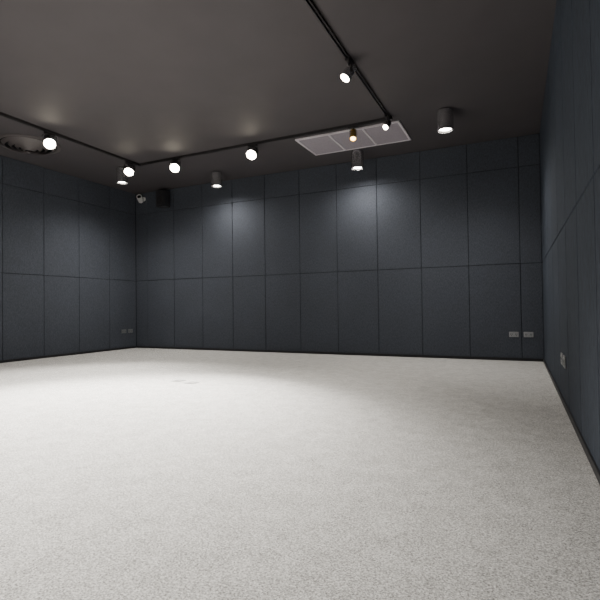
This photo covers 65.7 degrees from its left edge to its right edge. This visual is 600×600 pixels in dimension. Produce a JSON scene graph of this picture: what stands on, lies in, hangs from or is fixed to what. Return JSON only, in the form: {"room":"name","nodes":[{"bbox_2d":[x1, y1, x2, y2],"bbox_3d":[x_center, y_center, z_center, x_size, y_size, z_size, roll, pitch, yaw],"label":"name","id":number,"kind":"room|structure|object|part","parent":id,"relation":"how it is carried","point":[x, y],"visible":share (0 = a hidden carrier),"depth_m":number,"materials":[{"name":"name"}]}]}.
{"room":"studio","nodes":[
{"label":"studio","id":0,"kind":"room"},
{"bbox_2d":[0,155,135,359],"bbox_3d":[-4.668,-0.553,4.881,0.120,2.978,8.000,-1,-1,25],"label":"wall","id":1,"kind":"structure","parent":0,"point":[68,242],"depth_m":7.03,"materials":[{"name":"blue fabric"}]},
{"bbox_2d":[0,346,135,362],"bbox_3d":[-4.592,0.816,4.829,0.010,0.036,7.800,-1,-1,25],"label":"baseboard","id":2,"kind":"structure","parent":1,"relation":"attached to","point":[120,348],"depth_m":6.99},
{"bbox_2d":[0,0,555,193],"bbox_3d":[-1.685,-2.053,3.504,6.745,0.100,8.040,-1,-1,25],"label":"ceiling","id":3,"kind":"structure","parent":0,"point":[139,81],"depth_m":4.21,"materials":[{"name":"paint"}]},
{"bbox_2d":[0,134,60,154],"bbox_3d":[-3.406,-1.889,5.834,0.730,0.102,0.730,-1,-1,25],"label":"ceiling vent","id":4,"kind":"object","parent":3,"relation":"in","point":[22,143],"visible":0.92,"depth_m":5.71,"materials":[{"name":"grey metal"}]},
{"bbox_2d":[0,112,138,164],"bbox_3d":[-3.046,-1.945,5.095,0.034,0.027,3.429,-1,-1,25],"label":"track","id":5,"kind":"object","parent":3,"relation":"attached to","point":[1,113],"visible":1,"depth_m":5.56,"materials":[{"name":"black metal"}]},
{"bbox_2d":[42,131,56,148],"bbox_3d":[-2.902,-1.831,5.383,0.144,0.193,0.177,0,-1,-31],"label":"track spotlight","id":6,"kind":"object","parent":5,"relation":"attached to","point":[49,141],"visible":1,"depth_m":5.35,"materials":[{"name":"black metal"}]},
{"bbox_2d":[124,161,134,175],"bbox_3d":[-2.384,-1.817,6.496,0.144,0.193,0.177,-1,-1,-6],"label":"track spotlight","id":7,"kind":"object","parent":5,"relation":"attached to","point":[129,169],"visible":1,"depth_m":6.46,"materials":[{"name":"black metal"}]},
{"bbox_2d":[116,167,127,184],"bbox_3d":[-2.622,-1.820,6.846,0.170,0.225,0.170,-1,-1,25],"label":"ceiling light","id":8,"kind":"object","parent":3,"relation":"in","point":[121,177],"visible":0.92,"depth_m":6.77,"materials":[{"name":"black metal"}]},
{"bbox_2d":[211,171,221,187],"bbox_3d":[-1.274,-1.831,7.110,0.170,0.225,0.170,-1,-1,25],"label":"ceiling light","id":9,"kind":"object","parent":3,"relation":"in","point":[216,176],"visible":1,"depth_m":7.04,"materials":[{"name":"black metal"}]},
{"bbox_2d":[137,116,392,165],"bbox_3d":[-0.661,-1.959,5.898,3.704,0.027,0.034,-1,-1,25],"label":"track","id":10,"kind":"object","parent":3,"relation":"attached to","point":[391,117],"visible":1,"depth_m":5.73,"materials":[{"name":"black metal"}]},
{"bbox_2d":[170,158,180,172],"bbox_3d":[-1.710,-1.828,6.379,0.144,0.192,0.176,-1,-1,-2],"label":"track spotlight","id":11,"kind":"object","parent":10,"relation":"attached to","point":[175,166],"visible":1,"depth_m":6.34,"materials":[{"name":"black metal"}]},
{"bbox_2d":[246,144,257,159],"bbox_3d":[-0.599,-1.850,5.859,0.147,0.193,0.177,-1,-1,25],"label":"track spotlight","id":12,"kind":"object","parent":10,"relation":"attached to","point":[252,151],"visible":1,"depth_m":5.82,"materials":[{"name":"black metal"}]},
{"bbox_2d":[348,125,358,140],"bbox_3d":[0.609,-1.885,5.298,0.106,0.174,0.118,0,-1,-21],"label":"track spotlight","id":13,"kind":"object","parent":10,"relation":"attached to","point":[352,132],"visible":1,"depth_m":5.28,"materials":[{"name":"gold metal"}]},
{"bbox_2d":[305,0,389,117],"bbox_3d":[0.293,-2.011,3.644,0.034,0.027,3.229,-1,-1,25],"label":"track","id":14,"kind":"object","parent":3,"relation":"attached to","point":[310,3],"visible":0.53,"depth_m":3.69,"materials":[{"name":"black metal"}]},
{"bbox_2d":[340,58,356,82],"bbox_3d":[0.406,-1.906,3.891,0.142,0.176,0.103,0,-1,-22],"label":"track spotlight","id":15,"kind":"object","parent":14,"relation":"attached to","point":[349,71],"visible":1,"depth_m":3.86,"materials":[{"name":"black metal"}]},
{"bbox_2d":[382,114,390,129],"bbox_3d":[0.946,-1.905,5.035,0.120,0.150,0.080,0,-1,-39],"label":"track spotlight","id":16,"kind":"object","parent":14,"relation":"attached to","point":[387,123],"visible":1,"depth_m":5.01,"materials":[{"name":"black metal"}]},
{"bbox_2d":[295,120,410,155],"bbox_3d":[0.663,-1.982,5.781,1.300,0.018,0.650,-1,-1,25],"label":"ceiling vent","id":17,"kind":"object","parent":3,"relation":"in","point":[372,135],"visible":0.98,"depth_m":5.76,"materials":[{"name":"grey metal"}]},
{"bbox_3d":[0.279,-1.976,5.960,0.397,0.013,0.596,-1,-1,25],"label":"louver panel","id":18,"kind":"part","parent":17,"relation":"part of","materials":[{"name":"grey metal"}]},
{"bbox_3d":[0.663,-1.983,5.781,0.397,0.013,0.596,-1,-1,25],"label":"louver panel","id":19,"kind":"part","parent":17,"relation":"part of","materials":[{"name":"grey metal"}]},
{"bbox_3d":[1.048,-1.991,5.601,0.397,0.013,0.596,-1,-1,25],"label":"louver panel","id":20,"kind":"part","parent":17,"relation":"part of","materials":[{"name":"grey metal"}]},
{"bbox_2d":[351,149,363,170],"bbox_3d":[0.768,-1.862,6.211,0.170,0.245,0.170,-1,-1,25],"label":"ceiling light","id":21,"kind":"object","parent":3,"relation":"in","point":[357,155],"visible":1,"depth_m":6.14,"materials":[{"name":"black metal"}]},
{"bbox_2d":[437,107,453,133],"bbox_3d":[1.548,-1.904,4.952,0.170,0.225,0.170,-1,-1,25],"label":"ceiling light","id":22,"kind":"object","parent":3,"relation":"in","point":[445,118],"visible":1,"depth_m":4.89,"materials":[{"name":"black metal"}]},
{"bbox_2d":[0,348,599,599],"bbox_3d":[-1.650,0.824,3.452,6.745,0.100,8.040,-1,-1,25],"label":"floor","id":23,"kind":"structure","parent":0,"point":[270,475],"depth_m":1.87,"materials":[{"name":"carpet"}]},
{"bbox_2d":[136,134,543,358],"bbox_3d":[0.011,-0.571,7.065,6.705,2.978,0.120,-1,-1,25],"label":"wall","id":24,"kind":"structure","parent":0,"point":[435,251],"depth_m":6.62,"materials":[{"name":"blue fabric"}]},
{"bbox_2d":[136,194,145,202],"bbox_3d":[-2.830,-1.774,8.241,0.120,0.136,0.195,-1,-1,9],"label":"security camera","id":25,"kind":"object","parent":24,"relation":"attached to","point":[140,199],"visible":1,"depth_m":8.20,"materials":[{"name":"white plastic"}]},
{"bbox_2d":[156,190,169,207],"bbox_3d":[-2.346,-1.717,7.999,0.190,0.280,0.208,-1,-1,25],"label":"wall speaker","id":26,"kind":"object","parent":24,"relation":"attached to","point":[162,196],"visible":1,"depth_m":7.92,"materials":[{"name":"black metal"}]},
{"bbox_2d":[136,346,542,361],"bbox_3d":[-0.001,0.799,6.981,6.505,0.036,0.010,-1,-1,25],"label":"baseboard","id":27,"kind":"structure","parent":24,"relation":"attached to","point":[157,347],"depth_m":6.58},
{"bbox_2d":[509,332,518,336],"bbox_3d":[2.646,0.438,5.747,0.108,0.066,0.011,-1,-1,25],"label":"wall outlet","id":28,"kind":"object","parent":24,"relation":"attached to","point":[511,334],"visible":1,"depth_m":5.74,"materials":[{"name":"grey plastic"}]},
{"bbox_2d":[524,332,533,336],"bbox_3d":[2.793,0.435,5.678,0.108,0.066,0.011,-1,-1,25],"label":"wall outlet","id":29,"kind":"object","parent":24,"relation":"attached to","point":[526,334],"visible":1,"depth_m":5.67,"materials":[{"name":"grey plastic"}]},
{"bbox_2d":[539,0,599,470],"bbox_3d":[1.333,-0.676,2.075,0.120,2.978,8.000,-1,-1,25],"label":"wall","id":30,"kind":"structure","parent":0,"point":[569,134],"depth_m":2.44,"materials":[{"name":"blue fabric"}]},
{"bbox_2d":[563,355,565,368],"bbox_3d":[1.754,0.416,3.083,0.011,0.080,0.125,-1,-1,25],"label":"wall outlet","id":31,"kind":"object","parent":30,"relation":"attached to","point":[564,356],"visible":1,"depth_m":3.04,"materials":[{"name":"grey plastic"}]},
{"bbox_2d":[543,359,599,484],"bbox_3d":[1.291,0.696,2.078,0.010,0.036,7.800,-1,-1,25],"label":"baseboard","id":32,"kind":"structure","parent":30,"relation":"attached to","point":[596,471],"depth_m":2.38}
]}

